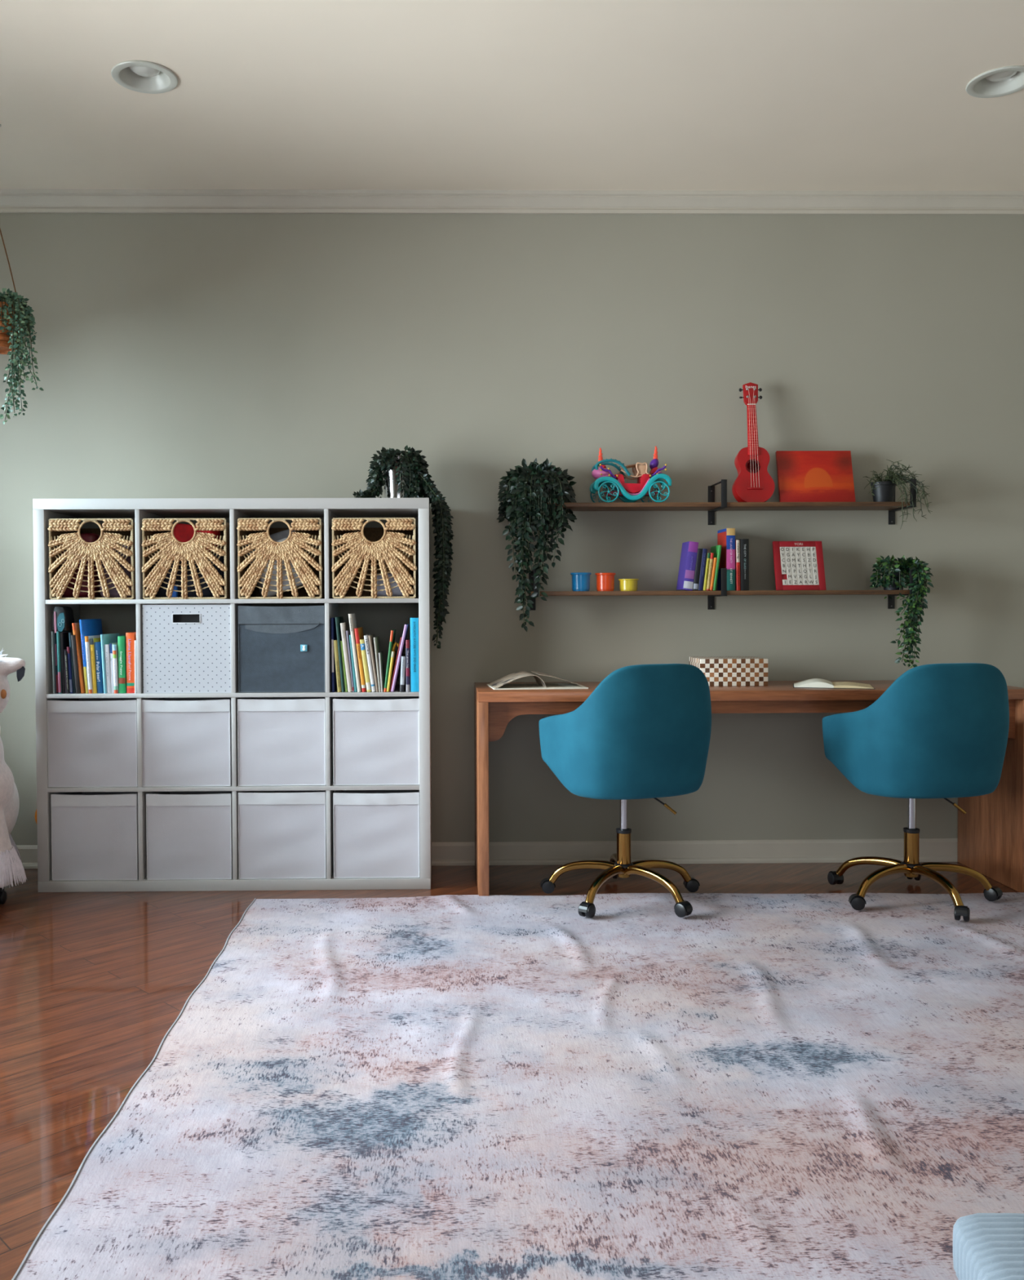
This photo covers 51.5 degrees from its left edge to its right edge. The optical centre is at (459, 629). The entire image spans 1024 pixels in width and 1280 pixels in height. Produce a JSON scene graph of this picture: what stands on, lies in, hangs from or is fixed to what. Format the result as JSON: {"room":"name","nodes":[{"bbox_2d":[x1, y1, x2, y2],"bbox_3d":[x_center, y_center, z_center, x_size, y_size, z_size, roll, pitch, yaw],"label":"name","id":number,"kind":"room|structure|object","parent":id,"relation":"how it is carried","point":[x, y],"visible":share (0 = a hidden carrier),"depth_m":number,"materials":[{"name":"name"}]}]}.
{"room":"children's playroom","nodes":[
{"label":"children's playroom","id":0,"kind":"room"},
{"bbox_2d":[0,862,1018,1279],"bbox_3d":[0.411,1.063,1.175,5.990,0.050,6.640,0,1,-1],"label":"floor","id":1,"kind":"structure","parent":0,"point":[92,984],"depth_m":3.08,"materials":[{"name":"wood"}]},
{"bbox_2d":[0,647,26,904],"bbox_3d":[-1.774,0.525,3.876,0.435,0.919,0.519,0,1,-4],"label":"stuffed animal","id":2,"kind":"object","parent":1,"relation":"on","point":[11,864],"visible":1,"depth_m":3.79,"materials":[{"name":"fabric"}]},
{"bbox_2d":[32,497,431,892],"bbox_3d":[-0.846,0.241,4.142,1.468,1.468,0.379,0,1,-1],"label":"cube shelf","id":3,"kind":"object","parent":1,"relation":"on","point":[234,508],"visible":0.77,"depth_m":3.96,"materials":[{"name":"white laminate"}]},
{"bbox_2d":[56,630,72,693],"bbox_3d":[-1.495,0.121,4.050,0.011,0.232,0.204,-1,1,-1],"label":"book","id":4,"kind":"object","parent":3,"relation":"on","point":[58,632],"visible":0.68,"depth_m":3.95,"materials":[{"name":"paper"}]},
{"bbox_2d":[51,606,74,632],"bbox_3d":[-1.493,-0.039,3.992,0.056,0.100,0.094,0,1,-1],"label":"pencil case","id":5,"kind":"object","parent":4,"relation":"on","point":[63,618],"visible":1,"depth_m":3.95,"materials":[{"name":"paint"}]},
{"bbox_2d":[57,613,65,631],"bbox_3d":[-1.484,-0.028,3.949,0.029,0.071,0.002,0,1,-1],"label":"picture","id":6,"kind":"object","parent":5,"relation":"attached to","point":[60,616],"depth_m":3.95,"materials":[{"name":"paint"}]},
{"bbox_2d":[59,631,72,693],"bbox_3d":[-1.484,0.123,4.040,0.013,0.228,0.173,-2,1,-1],"label":"book","id":7,"kind":"object","parent":3,"relation":"on","point":[64,637],"visible":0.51,"depth_m":3.96,"materials":[{"name":"paper"}]},
{"bbox_2d":[66,646,73,693],"bbox_3d":[-1.456,0.150,4.040,0.020,0.175,0.174,0,1,-1],"label":"book","id":8,"kind":"object","parent":3,"relation":"on","point":[68,647],"visible":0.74,"depth_m":3.96,"materials":[{"name":"paper"}]},
{"bbox_2d":[68,632,75,693],"bbox_3d":[-1.449,0.123,4.069,0.024,0.228,0.223,0,1,-1],"label":"book","id":9,"kind":"object","parent":3,"relation":"on","point":[69,633],"visible":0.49,"depth_m":3.96,"materials":[{"name":"paper"}]},
{"bbox_2d":[71,635,80,693],"bbox_3d":[-1.433,0.127,4.052,0.033,0.220,0.203,0,1,-1],"label":"book","id":10,"kind":"object","parent":3,"relation":"on","point":[73,637],"visible":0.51,"depth_m":3.95,"materials":[{"name":"paper"}]},
{"bbox_2d":[71,622,85,693],"bbox_3d":[-1.425,0.105,4.040,0.042,0.264,0.174,0,1,-1],"label":"book","id":11,"kind":"object","parent":3,"relation":"on","point":[76,626],"visible":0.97,"depth_m":3.96,"materials":[{"name":"paper"}]},
{"bbox_2d":[79,618,102,693],"bbox_3d":[-1.405,0.098,4.069,0.031,0.277,0.224,0,1,-1],"label":"book","id":12,"kind":"object","parent":3,"relation":"on","point":[91,627],"visible":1,"depth_m":3.98,"materials":[{"name":"paper"}]},
{"bbox_2d":[47,518,135,599],"bbox_3d":[-1.371,-0.265,4.104,0.319,0.305,0.342,0,1,-1],"label":"woven basket","id":13,"kind":"object","parent":3,"relation":"on","point":[116,533],"visible":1,"depth_m":3.94,"materials":[{"name":"wicker"}]},
{"bbox_2d":[60,533,102,597],"bbox_3d":[-1.439,-0.243,4.053,0.135,0.245,0.130,0,1,-1],"label":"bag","id":14,"kind":"object","parent":13,"relation":"in","point":[88,537],"visible":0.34,"depth_m":3.99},
{"bbox_2d":[99,545,131,597],"bbox_3d":[-1.299,-0.221,4.055,0.125,0.200,0.130,0,1,-1],"label":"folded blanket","id":15,"kind":"object","parent":13,"relation":"in","point":[113,593],"visible":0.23,"depth_m":3.99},
{"bbox_2d":[47,697,137,787],"bbox_3d":[-1.372,0.423,4.120,0.332,0.326,0.337,0,1,-1],"label":"fabric bin","id":16,"kind":"object","parent":3,"relation":"on","point":[92,742],"visible":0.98,"depth_m":3.96,"materials":[{"name":"fabric"}]},
{"bbox_2d":[84,635,100,693],"bbox_3d":[-1.385,0.129,4.052,0.027,0.215,0.204,0,1,-1],"label":"book","id":17,"kind":"object","parent":3,"relation":"on","point":[86,637],"visible":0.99,"depth_m":3.95,"materials":[{"name":"paper"}]},
{"bbox_2d":[50,791,138,880],"bbox_3d":[-1.369,0.774,4.130,0.320,0.325,0.334,0,1,-1],"label":"fabric bin","id":18,"kind":"object","parent":3,"relation":"on","point":[95,835],"visible":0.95,"depth_m":3.97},
{"bbox_2d":[89,637,101,693],"bbox_3d":[-1.369,0.134,4.041,0.024,0.206,0.174,0,1,-1],"label":"book","id":19,"kind":"object","parent":3,"relation":"on","point":[92,641],"visible":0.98,"depth_m":3.96,"materials":[{"name":"paper"}]},
{"bbox_2d":[93,641,103,693],"bbox_3d":[-1.351,0.140,4.071,0.031,0.192,0.224,0,1,-1],"label":"book","id":20,"kind":"object","parent":3,"relation":"on","point":[98,655],"visible":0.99,"depth_m":3.96,"materials":[{"name":"paper"}]},
{"bbox_2d":[104,644,111,693],"bbox_3d":[-1.315,0.145,4.042,0.022,0.183,0.174,0,1,-1],"label":"book","id":21,"kind":"object","parent":3,"relation":"on","point":[106,646],"visible":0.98,"depth_m":3.96,"materials":[{"name":"paper"}]},
{"bbox_2d":[100,632,119,693],"bbox_3d":[-1.329,0.126,4.053,0.020,0.221,0.203,0,1,-1],"label":"book","id":22,"kind":"object","parent":3,"relation":"on","point":[108,638],"visible":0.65,"depth_m":3.96,"materials":[{"name":"paper"}]},
{"bbox_2d":[109,642,117,693],"bbox_3d":[-1.302,0.142,4.072,0.011,0.187,0.224,-2,1,-1],"label":"book","id":23,"kind":"object","parent":3,"relation":"on","point":[110,644],"visible":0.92,"depth_m":3.96,"materials":[{"name":"paper"}]},
{"bbox_2d":[112,644,119,693],"bbox_3d":[-1.286,0.145,4.054,0.015,0.182,0.204,-2,1,-1],"label":"book","id":24,"kind":"object","parent":3,"relation":"on","point":[115,651],"visible":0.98,"depth_m":3.95,"materials":[{"name":"paper"}]},
{"bbox_2d":[117,635,126,693],"bbox_3d":[-1.263,0.130,4.043,0.026,0.213,0.174,-1,1,-1],"label":"book","id":25,"kind":"object","parent":3,"relation":"on","point":[121,639],"visible":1,"depth_m":3.96,"materials":[{"name":"paper"}]},
{"bbox_2d":[125,631,136,693],"bbox_3d":[-1.233,0.122,4.072,0.029,0.226,0.224,0,1,-1],"label":"book","id":26,"kind":"object","parent":3,"relation":"on","point":[131,637],"visible":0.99,"depth_m":3.96,"materials":[{"name":"paper"}]},
{"bbox_2d":[141,518,230,599],"bbox_3d":[-1.026,-0.266,4.109,0.319,0.305,0.342,0,1,-1],"label":"woven basket","id":27,"kind":"object","parent":3,"relation":"on","point":[159,541],"visible":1,"depth_m":3.94,"materials":[{"name":"wicker"}]},
{"bbox_2d":[153,554,224,597],"bbox_3d":[-1.026,-0.205,4.070,0.270,0.165,0.130,0,1,-1],"label":"fabric bundle","id":28,"kind":"object","parent":27,"relation":"in","point":[162,593],"visible":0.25,"depth_m":4.01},
{"bbox_2d":[173,523,220,551],"bbox_3d":[-1.006,-0.351,4.062,0.165,0.106,0.120,0,1,-1],"label":"folded cloth","id":29,"kind":"object","parent":28,"relation":"on","point":[182,532],"visible":0.35,"depth_m":4.00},
{"bbox_2d":[141,697,231,786],"bbox_3d":[-1.025,0.421,4.126,0.331,0.326,0.336,0,1,-1],"label":"fabric bin","id":30,"kind":"object","parent":3,"relation":"on","point":[186,742],"visible":0.95,"depth_m":3.96,"materials":[{"name":"fabric"}]},
{"bbox_2d":[142,604,231,693],"bbox_3d":[-1.019,0.068,4.118,0.327,0.330,0.332,0,1,-1],"label":"box","id":31,"kind":"object","parent":3,"relation":"on","point":[187,648],"visible":0.96,"depth_m":3.96,"materials":[{"name":"paint"}]},
{"bbox_2d":[146,791,232,879],"bbox_3d":[-1.015,0.773,4.135,0.318,0.324,0.334,0,1,-1],"label":"fabric bin","id":32,"kind":"object","parent":3,"relation":"on","point":[189,833],"visible":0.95,"depth_m":3.97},
{"bbox_2d":[236,517,324,599],"bbox_3d":[-0.671,-0.268,4.115,0.319,0.305,0.342,0,1,-1],"label":"woven basket","id":33,"kind":"object","parent":3,"relation":"on","point":[307,542],"visible":1,"depth_m":3.95,"materials":[{"name":"wicker"}]},
{"bbox_2d":[246,528,303,596],"bbox_3d":[-0.701,-0.258,4.104,0.249,0.266,0.050,0,1,-1],"label":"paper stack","id":34,"kind":"object","parent":33,"relation":"in","point":[277,536],"visible":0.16,"depth_m":4.08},
{"bbox_2d":[250,537,302,596],"bbox_3d":[-0.690,-0.237,4.040,0.209,0.227,0.040,0,1,-1],"label":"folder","id":35,"kind":"object","parent":33,"relation":"in","point":[270,593],"visible":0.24,"depth_m":4.02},
{"bbox_2d":[237,697,325,786],"bbox_3d":[-0.667,0.419,4.132,0.328,0.327,0.336,0,1,-1],"label":"fabric bin","id":36,"kind":"object","parent":3,"relation":"on","point":[282,740],"visible":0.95,"depth_m":3.97,"materials":[{"name":"fabric"}]},
{"bbox_2d":[238,605,325,693],"bbox_3d":[-0.666,0.069,4.123,0.323,0.325,0.337,0,1,-1],"label":"fabric bin","id":37,"kind":"object","parent":3,"relation":"on","point":[282,649],"visible":0.98,"depth_m":3.96,"materials":[{"name":"grey fabric"}]},
{"bbox_2d":[238,790,326,879],"bbox_3d":[-0.667,0.770,4.139,0.328,0.327,0.338,0,1,-1],"label":"fabric bin","id":38,"kind":"object","parent":3,"relation":"on","point":[282,834],"visible":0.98,"depth_m":3.98,"materials":[{"name":"fabric"}]},
{"bbox_2d":[331,617,337,692],"bbox_3d":[-0.475,0.093,4.068,0.010,0.279,0.204,-1,1,-1],"label":"book","id":39,"kind":"object","parent":3,"relation":"on","point":[334,636],"visible":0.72,"depth_m":3.97,"materials":[{"name":"paper"}]},
{"bbox_2d":[333,639,342,692],"bbox_3d":[-0.457,0.135,4.054,0.029,0.195,0.174,0,1,-1],"label":"book","id":40,"kind":"object","parent":3,"relation":"on","point":[335,643],"visible":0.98,"depth_m":3.97,"materials":[{"name":"paper"}]},
{"bbox_2d":[335,616,345,692],"bbox_3d":[-0.449,0.091,4.078,0.034,0.282,0.223,0,1,-1],"label":"book","id":41,"kind":"object","parent":3,"relation":"on","point":[338,620],"visible":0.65,"depth_m":3.97,"materials":[{"name":"paper"}]},
{"bbox_2d":[340,622,352,692],"bbox_3d":[-0.424,0.103,4.053,0.044,0.260,0.174,0,1,-1],"label":"book","id":42,"kind":"object","parent":3,"relation":"on","point":[344,626],"visible":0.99,"depth_m":3.97,"materials":[{"name":"paper"}]},
{"bbox_2d":[346,630,354,692],"bbox_3d":[-0.411,0.117,4.083,0.030,0.230,0.224,0,1,-1],"label":"book","id":43,"kind":"object","parent":3,"relation":"on","point":[348,632],"visible":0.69,"depth_m":3.97,"materials":[{"name":"paper"}]},
{"bbox_2d":[348,613,362,692],"bbox_3d":[-0.393,0.086,4.053,0.046,0.294,0.174,0,1,-1],"label":"book","id":44,"kind":"object","parent":3,"relation":"on","point":[353,623],"visible":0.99,"depth_m":3.97,"materials":[{"name":"paper"}]},
{"bbox_2d":[354,626,366,692],"bbox_3d":[-0.372,0.112,4.080,0.043,0.240,0.224,0,1,-1],"label":"book","id":45,"kind":"object","parent":3,"relation":"on","point":[359,635],"visible":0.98,"depth_m":3.97,"materials":[{"name":"paper"}]},
{"bbox_2d":[360,638,372,692],"bbox_3d":[-0.352,0.133,4.070,0.044,0.198,0.204,0,1,-1],"label":"book","id":46,"kind":"object","parent":3,"relation":"on","point":[367,678],"visible":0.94,"depth_m":3.97,"materials":[{"name":"paper"}]},
{"bbox_2d":[364,634,376,692],"bbox_3d":[-0.336,0.126,4.055,0.044,0.214,0.174,0,1,-1],"label":"book","id":47,"kind":"object","parent":3,"relation":"on","point":[366,637],"visible":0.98,"depth_m":3.97,"materials":[{"name":"paper"}]},
{"bbox_2d":[368,633,378,692],"bbox_3d":[-0.322,0.126,4.081,0.038,0.213,0.223,0,1,-1],"label":"book","id":48,"kind":"object","parent":3,"relation":"on","point":[371,637],"visible":0.76,"depth_m":3.97,"materials":[{"name":"paper"}]},
{"bbox_2d":[331,517,417,598],"bbox_3d":[-0.319,-0.269,4.121,0.319,0.305,0.342,0,1,-1],"label":"woven basket","id":49,"kind":"object","parent":3,"relation":"on","point":[359,553],"visible":1,"depth_m":3.95,"materials":[{"name":"wicker"}]},
{"bbox_2d":[376,573,404,596],"bbox_3d":[-0.259,-0.170,4.053,0.130,0.090,0.090,0,1,-1],"label":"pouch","id":50,"kind":"object","parent":49,"relation":"in","point":[397,592],"visible":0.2,"depth_m":4.01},
{"bbox_2d":[333,696,419,785],"bbox_3d":[-0.313,0.418,4.138,0.324,0.326,0.335,0,1,-1],"label":"fabric bin","id":51,"kind":"object","parent":3,"relation":"on","point":[376,739],"visible":0.97,"depth_m":3.98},
{"bbox_2d":[333,790,420,878],"bbox_3d":[-0.313,0.770,4.144,0.324,0.324,0.338,0,1,-1],"label":"fabric bin","id":52,"kind":"object","parent":3,"relation":"on","point":[376,833],"visible":0.98,"depth_m":3.98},
{"bbox_2d":[373,635,381,692],"bbox_3d":[-0.308,0.129,4.071,0.027,0.206,0.203,0,1,-1],"label":"book","id":53,"kind":"object","parent":3,"relation":"on","point":[376,639],"visible":0.71,"depth_m":3.97,"materials":[{"name":"paper"}]},
{"bbox_2d":[378,650,385,692],"bbox_3d":[-0.295,0.159,4.057,0.016,0.147,0.173,0,1,-1],"label":"book","id":54,"kind":"object","parent":3,"relation":"on","point":[380,654],"visible":0.94,"depth_m":4.00,"materials":[{"name":"paper"}]},
{"bbox_2d":[383,629,395,692],"bbox_3d":[-0.266,0.116,4.081,0.038,0.231,0.224,0,1,-1],"label":"book","id":55,"kind":"object","parent":3,"relation":"on","point":[393,635],"visible":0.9,"depth_m":3.97,"materials":[{"name":"paper"}]},
{"bbox_2d":[386,648,396,692],"bbox_3d":[-0.259,0.156,4.072,0.030,0.152,0.204,0,1,-1],"label":"book","id":56,"kind":"object","parent":3,"relation":"on","point":[393,653],"visible":0.94,"depth_m":3.97,"materials":[{"name":"paper"}]},
{"bbox_2d":[391,623,409,692],"bbox_3d":[-0.226,0.105,4.082,0.063,0.253,0.223,0,1,-1],"label":"book","id":57,"kind":"object","parent":3,"relation":"on","point":[406,626],"visible":0.96,"depth_m":3.97,"materials":[{"name":"paper"}]},
{"bbox_2d":[400,653,405,692],"bbox_3d":[-0.212,0.165,4.073,0.022,0.134,0.204,0,1,-1],"label":"book","id":58,"kind":"object","parent":3,"relation":"on","point":[402,685],"visible":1,"depth_m":3.97,"materials":[{"name":"paper"}]},
{"bbox_2d":[352,445,454,648],"bbox_3d":[-0.195,-0.321,4.162,0.390,0.793,0.283,0,1,12],"label":"trailing plant","id":59,"kind":"object","parent":3,"relation":"on","point":[406,475],"visible":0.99,"depth_m":4.09,"materials":[{"name":"green plant"}]},
{"bbox_2d":[405,638,410,692],"bbox_3d":[-0.193,0.134,4.058,0.015,0.195,0.174,0,1,-1],"label":"book","id":60,"kind":"object","parent":3,"relation":"on","point":[407,641],"visible":0.99,"depth_m":3.97,"materials":[{"name":"paper"}]},
{"bbox_2d":[410,617,419,692],"bbox_3d":[-0.168,0.092,4.082,0.030,0.278,0.224,0,1,-1],"label":"book","id":61,"kind":"object","parent":3,"relation":"on","point":[415,665],"visible":0.99,"depth_m":3.97,"materials":[{"name":"paper"}]},
{"bbox_2d":[11,892,1023,1279],"bbox_3d":[1.129,1.012,1.788,3.694,0.018,4.205,0,1,-1],"label":"area rug","id":62,"kind":"object","parent":1,"relation":"on","point":[740,1086],"visible":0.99,"depth_m":2.27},
{"bbox_2d":[538,663,711,918],"bbox_3d":[0.605,0.539,3.799,0.589,0.854,0.591,-1,1,-20],"label":"desk chair","id":63,"kind":"object","parent":62,"relation":"on","point":[644,731],"visible":1,"depth_m":3.56,"materials":[{"name":"teal fabric"}]},
{"bbox_2d":[540,877,555,887],"bbox_3d":[0.327,0.929,3.886,0.054,0.030,0.032,0,1,0],"label":"caster wheel","id":64,"kind":"object","parent":63,"relation":"attached to","point":[548,882],"depth_m":3.87,"materials":[{"name":"black plastic"}]},
{"bbox_2d":[578,901,594,912],"bbox_3d":[0.432,0.936,3.577,0.032,0.030,0.054,1,2,41],"label":"caster wheel","id":65,"kind":"object","parent":63,"relation":"attached to","point":[585,906],"depth_m":3.56,"materials":[{"name":"black plastic"}]},
{"bbox_2d":[674,900,693,911],"bbox_3d":[0.759,0.935,3.582,0.032,0.030,0.054,-1,2,-43],"label":"caster wheel","id":66,"kind":"object","parent":63,"relation":"attached to","point":[681,905],"depth_m":3.57,"materials":[{"name":"black plastic"}]},
{"bbox_2d":[683,876,700,886],"bbox_3d":[0.855,0.927,3.894,0.054,0.030,0.032,0,1,-2],"label":"caster wheel","id":67,"kind":"object","parent":63,"relation":"attached to","point":[689,881],"depth_m":3.87,"materials":[{"name":"black plastic"}]},
{"bbox_2d":[822,662,1009,921],"bbox_3d":[1.621,0.535,3.756,0.602,0.856,0.578,0,1,-10],"label":"desk chair","id":68,"kind":"object","parent":62,"relation":"on","point":[940,731],"visible":1,"depth_m":3.54,"materials":[{"name":"teal fabric"}]},
{"bbox_2d":[848,893,866,904],"bbox_3d":[1.376,0.931,3.658,0.054,0.030,0.032,0,1,11],"label":"caster wheel","id":69,"kind":"object","parent":68,"relation":"attached to","point":[855,899],"depth_m":3.64,"materials":[{"name":"black plastic"}]},
{"bbox_2d":[983,885,1003,896],"bbox_3d":[1.895,0.926,3.758,0.032,0.030,0.054,-1,2,-37],"label":"caster wheel","id":70,"kind":"object","parent":68,"relation":"attached to","point":[990,891],"depth_m":3.75,"materials":[{"name":"black plastic"}]},
{"bbox_2d":[953,1213,1023,1279],"bbox_3d":[0.914,0.915,1.177,0.591,0.219,0.576,0,1,8],"label":"pouf","id":71,"kind":"object","parent":62,"relation":"on","point":[987,1246],"visible":1,"depth_m":1.41,"materials":[{"name":"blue fabric"}]},
{"bbox_2d":[474,680,1023,896],"bbox_3d":[1.082,0.592,4.102,2.029,0.751,0.488,0,1,-1],"label":"desk","id":72,"kind":"object","parent":1,"relation":"on","point":[991,833],"visible":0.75,"depth_m":3.91,"materials":[{"name":"brown wood"}]},
{"bbox_2d":[487,671,588,689],"bbox_3d":[0.297,0.193,4.064,0.355,0.054,0.240,0,1,-5],"label":"magazine","id":73,"kind":"object","parent":72,"relation":"on","point":[501,683],"visible":1,"depth_m":4.03,"materials":[{"name":"beige paper"}]},
{"bbox_2d":[689,656,768,685],"bbox_3d":[1.057,0.163,4.161,0.260,0.104,0.190,0,1,-1],"label":"box","id":74,"kind":"object","parent":72,"relation":"on","point":[718,670],"visible":0.86,"depth_m":4.07,"materials":[{"name":"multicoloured wood"}]},
{"bbox_2d":[793,678,875,688],"bbox_3d":[1.421,0.204,4.028,0.286,0.023,0.204,0,1,17],"label":"book","id":75,"kind":"object","parent":72,"relation":"on","point":[814,682],"visible":1,"depth_m":3.96,"materials":[{"name":"beige paper"}]},
{"bbox_2d":[0,213,1023,845],"bbox_3d":[0.354,-0.403,4.402,5.990,2.835,0.120,0,1,-1],"label":"wall","id":76,"kind":"structure","parent":0,"point":[179,355],"depth_m":4.34,"materials":[{"name":"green paint"}]},
{"bbox_2d":[16,838,958,869],"bbox_3d":[0.360,0.920,4.359,5.750,0.091,0.026,0,1,-1],"label":"baseboard","id":77,"kind":"structure","parent":76,"relation":"attached to","point":[931,850],"depth_m":4.37,"materials":[{"name":"white paint"}]},
{"bbox_2d":[0,188,1023,214],"bbox_3d":[0.350,-1.730,4.286,5.750,0.076,0.052,0,1,-1],"label":"trim","id":78,"kind":"structure","parent":76,"relation":"attached to","point":[11,200],"depth_m":4.28,"materials":[{"name":"white paint"}]},
{"bbox_2d":[528,567,915,610],"bbox_3d":[1.044,-0.162,4.257,1.511,0.163,0.203,0,1,-1],"label":"wall shelf","id":79,"kind":"object","parent":76,"relation":"attached to","point":[724,592],"visible":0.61,"depth_m":4.17,"materials":[{"name":"brown wood"}]},
{"bbox_2d":[570,572,591,591],"bbox_3d":[0.487,-0.190,4.229,0.083,0.074,0.083,0,1,-1],"label":"cup","id":80,"kind":"object","parent":79,"relation":"on","point":[580,580],"visible":0.93,"depth_m":4.20,"materials":[{"name":"blue plastic"}]},
{"bbox_2d":[595,573,616,591],"bbox_3d":[0.585,-0.190,4.231,0.082,0.072,0.082,0,1,-1],"label":"cup","id":81,"kind":"object","parent":79,"relation":"on","point":[605,581],"visible":0.94,"depth_m":4.20,"materials":[{"name":"orange plastic"}]},
{"bbox_2d":[618,578,639,591],"bbox_3d":[0.678,-0.178,4.232,0.082,0.048,0.082,0,1,-1],"label":"cup","id":82,"kind":"object","parent":79,"relation":"on","point":[625,584],"visible":0.93,"depth_m":4.20,"materials":[{"name":"yellow plastic"}]},
{"bbox_2d":[676,541,698,591],"bbox_3d":[0.916,-0.253,4.243,0.062,0.195,0.124,0,1,-1],"label":"book","id":83,"kind":"object","parent":79,"relation":"on","point":[690,548],"visible":1,"depth_m":4.18,"materials":[{"name":"paper"}]},
{"bbox_2d":[693,548,702,591],"bbox_3d":[0.944,-0.239,4.244,0.039,0.167,0.124,0,1,-1],"label":"book","id":84,"kind":"object","parent":79,"relation":"on","point":[695,586],"visible":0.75,"depth_m":4.18,"materials":[{"name":"paper"}]},
{"bbox_2d":[697,548,707,591],"bbox_3d":[0.963,-0.238,4.244,0.036,0.166,0.124,0,1,-1],"label":"book","id":85,"kind":"object","parent":79,"relation":"on","point":[704,550],"visible":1,"depth_m":4.18,"materials":[{"name":"paper"}]},
{"bbox_2d":[711,545,722,591],"bbox_3d":[1.021,-0.245,4.245,0.035,0.180,0.123,0,1,-1],"label":"book","id":86,"kind":"object","parent":79,"relation":"on","point":[717,550],"visible":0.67,"depth_m":4.18,"materials":[{"name":"paper"}]},
{"bbox_2d":[717,528,735,590],"bbox_3d":[1.076,-0.280,4.262,0.035,0.247,0.139,0,1,-1],"label":"book","id":87,"kind":"object","parent":79,"relation":"on","point":[726,537],"visible":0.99,"depth_m":4.20,"materials":[{"name":"paper"}]},
{"bbox_2d":[735,540,740,590],"bbox_3d":[1.106,-0.256,4.263,0.015,0.200,0.139,-1,1,-1],"label":"book","id":88,"kind":"object","parent":79,"relation":"on","point":[737,542],"visible":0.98,"depth_m":4.20,"materials":[{"name":"paper"}]},
{"bbox_2d":[736,538,749,590],"bbox_3d":[1.132,-0.259,4.263,0.033,0.204,0.139,-1,1,-1],"label":"book","id":89,"kind":"object","parent":79,"relation":"on","point":[744,543],"visible":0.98,"depth_m":4.20,"materials":[{"name":"paper"}]},
{"bbox_2d":[772,541,826,590],"bbox_3d":[1.361,-0.255,4.235,0.197,0.200,0.065,0,1,-1],"label":"board","id":90,"kind":"object","parent":79,"relation":"on","point":[798,565],"visible":0.99,"depth_m":4.23,"materials":[{"name":"paint"}]},
{"bbox_2d":[870,554,933,667],"bbox_3d":[1.758,-0.074,4.217,0.220,0.451,0.204,0,1,-1],"label":"trailing plant","id":91,"kind":"object","parent":79,"relation":"hanging from","point":[894,578],"visible":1,"depth_m":4.16,"materials":[{"name":"green plant"}]},
{"bbox_2d":[530,479,916,525],"bbox_3d":[1.042,-0.509,4.249,1.511,0.163,0.203,0,1,-1],"label":"wall shelf","id":92,"kind":"object","parent":76,"relation":"attached to","point":[711,506],"visible":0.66,"depth_m":4.17,"materials":[{"name":"brown wood"}]},
{"bbox_2d":[497,457,577,631],"bbox_3d":[0.311,-0.339,4.163,0.320,0.693,0.285,0,1,-1],"label":"trailing plant","id":93,"kind":"object","parent":92,"relation":"on","point":[521,494],"visible":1,"depth_m":4.08,"materials":[{"name":"green plant"}]},
{"bbox_2d":[590,445,671,502],"bbox_3d":[0.682,-0.616,4.216,0.309,0.230,0.129,0,1,-1],"label":"carriage","id":94,"kind":"object","parent":92,"relation":"on","point":[626,492],"visible":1,"depth_m":4.17,"materials":[{"name":"teal plastic"}]},
{"bbox_2d":[614,474,650,493],"bbox_3d":[0.684,-0.576,4.219,0.137,0.075,0.096,0,1,-1],"label":"tub","id":95,"kind":"object","parent":94,"relation":"in","point":[643,485],"depth_m":4.17,"materials":[{"name":"red plastic"}]},
{"bbox_2d":[617,462,649,479],"bbox_3d":[0.695,-0.631,4.218,0.115,0.059,0.091,0,1,-1],"label":"seat","id":96,"kind":"object","parent":94,"relation":"attached to","point":[640,471],"depth_m":4.18,"materials":[{"name":"beige plastic"}]},
{"bbox_2d":[732,382,775,502],"bbox_3d":[1.177,-0.747,4.245,0.160,0.501,0.096,0,1,1],"label":"ukulele","id":97,"kind":"object","parent":92,"relation":"on","point":[753,482],"visible":0.98,"depth_m":4.23,"materials":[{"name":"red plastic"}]},
{"bbox_2d":[775,450,856,502],"bbox_3d":[1.434,-0.612,4.264,0.301,0.221,0.074,0,1,-1],"label":"canvas painting","id":98,"kind":"object","parent":92,"relation":"on","point":[803,476],"visible":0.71,"depth_m":4.25,"materials":[{"name":"red fabric"}]},
{"bbox_2d":[862,459,933,529],"bbox_3d":[1.748,-0.538,4.218,0.256,0.286,0.176,0,1,25],"label":"plant","id":99,"kind":"object","parent":92,"relation":"on","point":[882,491],"visible":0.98,"depth_m":4.21,"materials":[{"name":"green plant"}]},
{"bbox_2d":[0,0,1023,191],"bbox_3d":[0.400,-1.786,1.111,5.990,0.180,6.640,0,1,-1],"label":"ceiling","id":100,"kind":"structure","parent":0,"point":[481,95],"depth_m":3.46,"materials":[{"name":"paint"}]},
{"bbox_2d":[0,124,43,424],"bbox_3d":[-1.585,-1.230,3.676,0.259,1.034,0.236,0,1,-1],"label":"hanging planter","id":101,"kind":"object","parent":100,"relation":"hanging from","point":[15,318],"visible":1,"depth_m":3.62,"materials":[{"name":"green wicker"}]},
{"bbox_2d":[111,60,177,93],"bbox_3d":[-0.990,-1.803,3.333,0.203,0.138,0.203,0,1,-1],"label":"recessed light","id":102,"kind":"object","parent":100,"relation":"in","point":[140,76],"visible":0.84,"depth_m":3.36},
{"bbox_2d":[966,65,1023,97],"bbox_3d":[1.733,-1.815,3.385,0.203,0.138,0.203,0,1,-1],"label":"recessed light","id":103,"kind":"object","parent":100,"relation":"in","point":[1006,80],"visible":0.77,"depth_m":3.42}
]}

